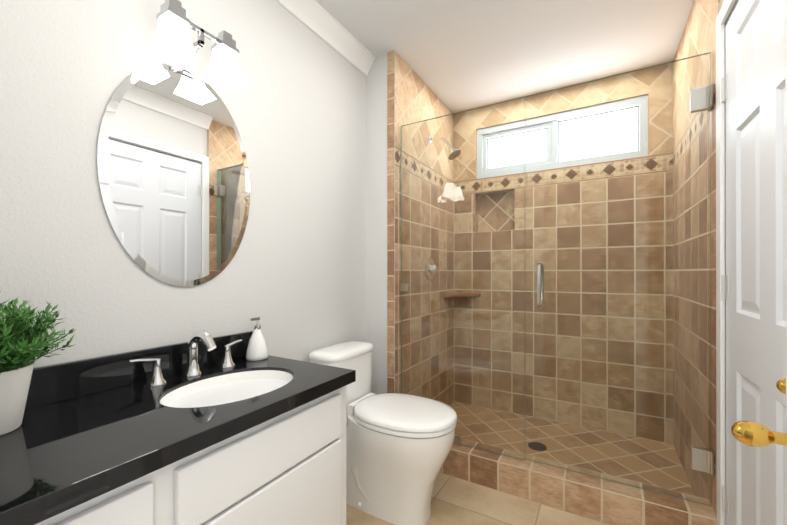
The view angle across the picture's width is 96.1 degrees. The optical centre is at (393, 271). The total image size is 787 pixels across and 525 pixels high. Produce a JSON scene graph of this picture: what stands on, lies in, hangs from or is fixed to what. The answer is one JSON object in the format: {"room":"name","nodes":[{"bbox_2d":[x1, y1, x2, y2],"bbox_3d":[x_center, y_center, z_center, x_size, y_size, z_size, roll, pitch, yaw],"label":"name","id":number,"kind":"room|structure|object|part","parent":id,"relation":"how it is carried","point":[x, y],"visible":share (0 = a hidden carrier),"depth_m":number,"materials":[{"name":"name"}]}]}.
{"room":"bathroom","nodes":[
{"label":"bathroom","id":0,"kind":"room"},
{"bbox_2d":[0,0,365,367],"bbox_3d":[-0.628,-0.100,1.439,0.001,2.440,1.805,0,0,30],"label":"wall","id":1,"kind":"structure","parent":0,"point":[292,275],"depth_m":1.25,"materials":[{"name":"white paint"}]},
{"bbox_2d":[97,63,249,286],"bbox_3d":[-0.730,-0.330,1.253,0.006,0.770,0.520,0,0,30],"label":"mirror","id":2,"kind":"object","parent":1,"relation":"attached to","point":[173,175],"visible":0.92,"depth_m":1.21,"materials":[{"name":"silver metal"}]},
{"bbox_2d":[145,0,247,92],"bbox_3d":[-0.671,-0.769,1.210,0.154,0.177,0.292,0,0,30],"label":"sconce","id":3,"kind":"object","parent":1,"relation":"attached to","point":[174,46],"visible":1,"depth_m":1.18,"materials":[{"name":"white glass"}]},
{"bbox_2d":[275,0,375,75],"bbox_3d":[-0.596,-1.272,1.422,0.075,0.095,1.804,0,0,30],"label":"crown molding","id":4,"kind":"structure","parent":1,"relation":"attached to","point":[321,22],"depth_m":1.87,"materials":[{"name":"white paint"}]},
{"bbox_2d":[366,51,394,393],"bbox_3d":[-0.082,-0.099,2.165,0.210,2.440,0.001,0,0,30],"label":"wall","id":5,"kind":"structure","parent":0,"point":[376,207],"depth_m":2.17,"materials":[{"name":"white paint"}]},
{"bbox_2d":[387,50,393,392],"bbox_3d":[-0.014,-0.174,2.121,0.048,2.290,0.008,0,0,30],"label":"trim","id":6,"kind":"structure","parent":5,"relation":"attached to","point":[390,221],"depth_m":2.12,"materials":[{"name":"tile"}]},
{"bbox_2d":[395,51,453,405],"bbox_3d":[0.257,-0.098,2.537,0.001,2.440,0.985,0,0,30],"label":"wall","id":7,"kind":"structure","parent":0,"point":[417,99],"depth_m":2.44,"materials":[{"name":"tile"}]},
{"bbox_2d":[425,135,460,279],"bbox_3d":[0.362,-0.457,2.488,0.229,1.042,0.169,0,0,30],"label":"shower head","id":8,"kind":"object","parent":7,"relation":"attached to","point":[430,271],"depth_m":2.50},
{"bbox_2d":[316,0,693,113],"bbox_3d":[0.076,-1.321,0.887,1.775,0.001,4.220,0,0,30],"label":"ceiling","id":9,"kind":"structure","parent":0,"point":[456,56],"depth_m":2.00,"materials":[{"name":"white paint"}]},
{"bbox_2d":[346,402,694,524],"bbox_3d":[0.051,1.104,0.840,1.775,0.031,4.120,0,0,30],"label":"floor","id":10,"kind":"structure","parent":0,"point":[495,437],"depth_m":1.98,"materials":[{"name":"tile"}]},
{"bbox_2d":[0,330,355,524],"bbox_3d":[-0.604,0.657,0.959,0.519,0.925,0.979,0,0,30],"label":"bathroom vanity","id":11,"kind":"object","parent":10,"relation":"on","point":[207,429],"visible":0.98,"depth_m":0.90,"materials":[{"name":"white paint"}]},
{"bbox_2d":[0,291,74,435],"bbox_3d":[-0.871,0.194,0.772,0.274,0.308,0.278,0,0,30],"label":"plant","id":12,"kind":"object","parent":11,"relation":"on","point":[22,341],"visible":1,"depth_m":0.76,"materials":[{"name":"green plant"}]},
{"bbox_3d":[-0.877,0.279,0.764,0.140,0.137,0.140,0,0,30],"label":"pot","id":13,"kind":"part","parent":12,"relation":"part of","materials":[{"name":"white ceramic"}]},
{"bbox_2d":[129,330,241,386],"bbox_3d":[-0.639,0.272,1.181,0.145,0.155,0.379,0,0,30],"label":"faucet","id":14,"kind":"object","parent":11,"relation":"on","point":[193,374],"depth_m":1.18,"materials":[{"name":"silver metal"}]},
{"bbox_2d":[159,370,292,405],"bbox_3d":[-0.497,0.438,1.098,0.308,0.158,0.401,0,0,30],"label":"sink","id":15,"kind":"object","parent":11,"relation":"in","point":[223,387],"depth_m":1.15,"materials":[{"name":"white ceramic"}]},
{"bbox_2d":[246,317,267,360],"bbox_3d":[-0.546,0.267,1.416,0.083,0.165,0.083,0,0,30],"label":"soap dispenser","id":16,"kind":"object","parent":11,"relation":"on","point":[257,350],"visible":1,"depth_m":1.39,"materials":[{"name":"white ceramic"}]},
{"bbox_2d":[309,341,456,524],"bbox_3d":[-0.045,0.755,1.708,0.712,0.731,0.382,0,0,30],"label":"toilet","id":17,"kind":"object","parent":10,"relation":"on","point":[399,446],"visible":0.81,"depth_m":1.57,"materials":[{"name":"white ceramic"}]},
{"bbox_3d":[0.046,0.657,1.655,0.501,0.056,0.374,0,0,30],"label":"seat","id":18,"kind":"part","parent":17,"relation":"part of","materials":[{"name":"white plastic"}]},
{"bbox_2d":[528,442,546,450],"bbox_3d":[0.895,1.089,2.200,0.110,0.003,0.110,0,0,30],"label":"shower drain","id":19,"kind":"object","parent":10,"relation":"in","point":[533,446],"depth_m":2.19,"materials":[{"name":"grey metal"}]},
{"bbox_2d":[439,438,716,524],"bbox_3d":[0.674,1.046,1.808,1.455,0.150,0.150,0,0,30],"label":"shower curb","id":20,"kind":"structure","parent":10,"relation":"on","point":[604,501],"depth_m":1.65,"materials":[{"name":"tile"}]},
{"bbox_2d":[401,52,713,506],"bbox_3d":[0.674,0.037,1.809,1.451,1.863,0.126,0,0,30],"label":"glass","id":21,"kind":"object","parent":20,"relation":"on","point":[701,457],"visible":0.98,"depth_m":1.69,"materials":[{"name":"clear glass"}]},
{"bbox_3d":[0.737,0.066,1.773,0.017,0.217,0.126,0,0,30],"label":"handle","id":22,"kind":"part","parent":21,"relation":"part of","materials":[{"name":"silver metal"}]},
{"bbox_2d":[454,62,672,443],"bbox_3d":[1.134,-0.098,2.595,1.455,2.440,0.001,0,0,30],"label":"wall","id":23,"kind":"structure","parent":0,"point":[584,336],"depth_m":2.50,"materials":[{"name":"tile"}]},
{"bbox_2d":[444,292,480,296],"bbox_3d":[0.547,0.188,2.805,0.227,0.028,0.227,0,0,30],"label":"corner shelf","id":24,"kind":"object","parent":23,"relation":"attached to","point":[455,294],"depth_m":2.81,"materials":[{"name":"brown stone"}]},
{"bbox_2d":[475,189,514,231],"bbox_3d":[0.817,-0.476,2.833,0.314,0.314,0.090,0,0,30],"label":"wall niche","id":25,"kind":"object","parent":23,"relation":"attached to","point":[499,196],"depth_m":2.87,"materials":[{"name":"tile"}]},
{"bbox_2d":[476,93,648,178],"bbox_3d":[1.179,-0.951,2.611,1.140,0.405,0.070,0,0,30],"label":"wall window","id":26,"kind":"structure","parent":23,"relation":"attached to","point":[565,111],"depth_m":2.57,"materials":[{"name":"white glass"}]},
{"bbox_3d":[1.183,-0.951,2.616,1.140,0.405,0.058,0,0,30],"label":"vinyl window frame","id":27,"kind":"part","parent":26,"relation":"part of","materials":[{"name":"white plastic"}]},
{"bbox_3d":[1.202,-0.951,2.618,1.014,0.309,0.006,0,0,30],"label":"window frame gasket","id":28,"kind":"part","parent":26,"relation":"part of","materials":[{"name":"white plastic"}]},
{"bbox_3d":[1.191,-0.950,2.630,1.120,0.385,0.001,0,0,30],"label":"window pane glow","id":29,"kind":"part","parent":26,"relation":"part of","materials":[{"name":"white glass"}]},
{"bbox_2d":[673,0,737,515],"bbox_3d":[1.062,-0.101,1.021,0.011,2.440,2.790,0,0,30],"label":"wall","id":30,"kind":"structure","parent":0,"point":[698,37],"depth_m":1.70,"materials":[{"name":"tile"}]},
{"bbox_2d":[718,0,721,13],"bbox_3d":[1.265,-0.175,1.368,0.010,2.290,0.001,0,0,30],"label":"trim","id":31,"kind":"structure","parent":30,"relation":"attached to","point":[719,4],"depth_m":1.37,"materials":[{"name":"tile"}]},
{"bbox_2d":[716,0,738,524],"bbox_3d":[1.098,0.066,0.959,0.146,2.107,0.894,0,0,30],"label":"door frame","id":32,"kind":"structure","parent":30,"relation":"attached to","point":[725,11],"depth_m":1.33,"materials":[{"name":"white paint"}]},
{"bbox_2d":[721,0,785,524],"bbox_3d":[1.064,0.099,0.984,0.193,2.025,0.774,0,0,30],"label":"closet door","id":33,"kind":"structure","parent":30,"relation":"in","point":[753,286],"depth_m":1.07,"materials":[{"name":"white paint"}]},
{"bbox_3d":[0.894,0.223,0.692,0.193,0.105,0.098,0,0,30],"label":"knob","id":34,"kind":"part","parent":33,"relation":"part of","materials":[{"name":"gold metal"}]},
{"bbox_2d":[731,0,786,524],"bbox_3d":[0.438,0.097,0.215,0.193,2.025,0.777,0,0,30],"label":"entry door","id":35,"kind":"structure","parent":30,"relation":"in","point":[752,434],"depth_m":0.53,"materials":[{"name":"white paint"}]},
{"bbox_3d":[0.610,0.223,0.507,0.193,0.105,0.098,0,0,30],"label":"knob","id":36,"kind":"part","parent":35,"relation":"part of","materials":[{"name":"gold metal"}]}
]}

